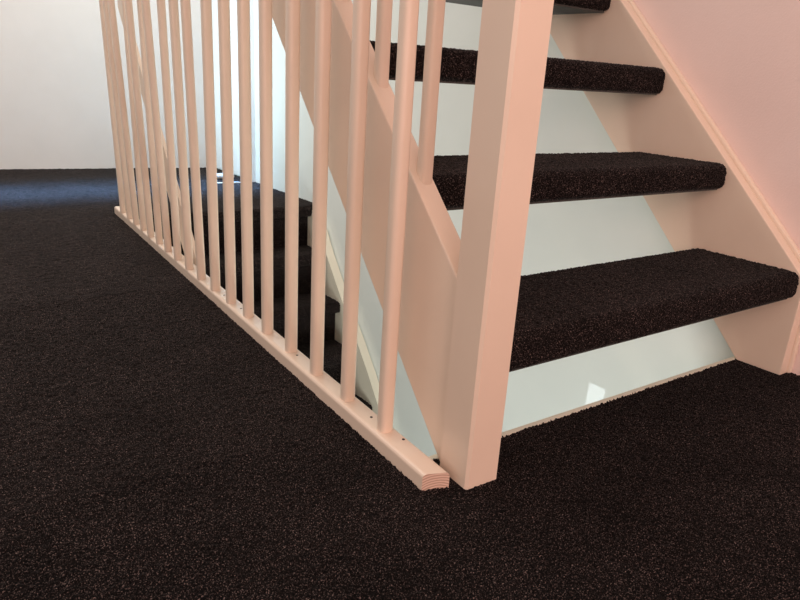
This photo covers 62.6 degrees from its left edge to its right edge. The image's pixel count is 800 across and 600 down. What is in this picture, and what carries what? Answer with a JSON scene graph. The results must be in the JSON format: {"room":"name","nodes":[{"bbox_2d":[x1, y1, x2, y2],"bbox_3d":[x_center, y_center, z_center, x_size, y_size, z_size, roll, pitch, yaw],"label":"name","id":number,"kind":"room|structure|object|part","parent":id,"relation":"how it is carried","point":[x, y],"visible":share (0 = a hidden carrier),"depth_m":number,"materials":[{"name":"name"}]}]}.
{"room":"stair landing","nodes":[
{"label":"stair landing","id":0,"kind":"room"},
{"bbox_2d":[0,0,205,168],"bbox_3d":[-2.774,-1.818,2.806,3.986,2.700,0.099,-6,21,-27],"label":"wall","id":1,"kind":"structure","parent":0,"point":[55,108],"depth_m":3.54,"materials":[{"name":"paint"}]},
{"bbox_2d":[0,167,799,599],"bbox_3d":[-1.186,0.301,1.070,4.120,0.202,5.800,-9,23,-33],"label":"floor","id":2,"kind":"structure","parent":0,"point":[686,487],"depth_m":1.05,"materials":[{"name":"brown carpet"}]},
{"bbox_2d":[217,173,222,178],"bbox_3d":[-0.987,-0.686,3.638,0.142,0.030,0.030,-15,26,-43],"label":"roll","id":3,"kind":"object","parent":2,"relation":"on","point":[219,175],"visible":0.14,"depth_m":3.62,"materials":[{"name":"white paper"}]},
{"bbox_2d":[99,0,449,490],"bbox_3d":[-0.531,-0.532,1.673,0.085,1.067,2.178,-9,23,-33],"label":"balustrade","id":4,"kind":"object","parent":2,"relation":"on","point":[378,430],"visible":1,"depth_m":1.39,"materials":[{"name":"beige paint"}]},
{"bbox_3d":[-0.546,-0.044,1.851,0.041,0.029,2.178,-9,23,-33],"label":"rail","id":5,"kind":"part","parent":4,"relation":"part of","materials":[{"name":"beige paint"}]},
{"bbox_2d":[272,0,799,489],"bbox_3d":[0.104,-0.927,1.609,0.977,1.933,1.678,-9,23,-33],"label":"staircase","id":6,"kind":"structure","parent":2,"relation":"on","point":[470,318],"depth_m":1.17,"materials":[{"name":"beige paint"}]},
{"bbox_3d":[0.146,-0.309,0.862,0.067,1.254,0.073,-9,23,-33],"label":"newel post","id":7,"kind":"part","parent":6,"relation":"part of","materials":[{"name":"beige paint"}]},
{"bbox_3d":[0.454,-0.973,1.840,0.014,1.906,1.678,-11,24,-36],"label":"moulding","id":8,"kind":"part","parent":6,"relation":"part of","materials":[{"name":"beige paint"}]},
{"bbox_2d":[218,0,799,455],"bbox_3d":[0.574,0.024,2.050,0.120,5.300,5.537,-11,24,-36],"label":"wall","id":9,"kind":"structure","parent":0,"point":[568,234],"depth_m":1.88,"materials":[{"name":"white paint"}]},
{"bbox_2d":[212,0,255,181],"bbox_3d":[-0.907,-1.717,3.469,0.044,2.100,0.553,-11,24,-36],"label":"door","id":10,"kind":"structure","parent":9,"relation":"in","point":[233,3],"depth_m":3.63,"materials":[{"name":"white paint"}]},
{"bbox_3d":[-0.909,-1.716,3.467,0.039,2.100,0.553,-11,24,-36],"label":"frame","id":11,"kind":"part","parent":10,"relation":"part of","materials":[{"name":"white paint"}]},
{"bbox_2d":[428,356,735,459],"bbox_3d":[0.429,0.305,1.385,0.973,0.221,0.012,-9,23,-33],"label":"trim","id":12,"kind":"structure","parent":9,"relation":"attached to","point":[545,420],"depth_m":1.34,"materials":[{"name":"beige paint"}]},
{"bbox_3d":[-1.032,2.553,2.567,3.000,0.100,4.800,-9,23,-33],"label":"floor","id":13,"kind":"structure","parent":0,"visible":0},
{"bbox_2d":[117,0,378,414],"bbox_3d":[-0.299,0.680,2.589,0.932,3.510,1.842,-9,23,-33],"label":"staircase","id":14,"kind":"structure","parent":13,"relation":"on","point":[367,383],"depth_m":2.97,"materials":[{"name":"brown carpet"}]},
{"bbox_3d":[-0.665,-0.172,2.089,0.012,1.620,1.480,-9,23,-33],"label":"handrail","id":15,"kind":"part","parent":14,"relation":"part of","materials":[{"name":"beige paint"}]}
]}

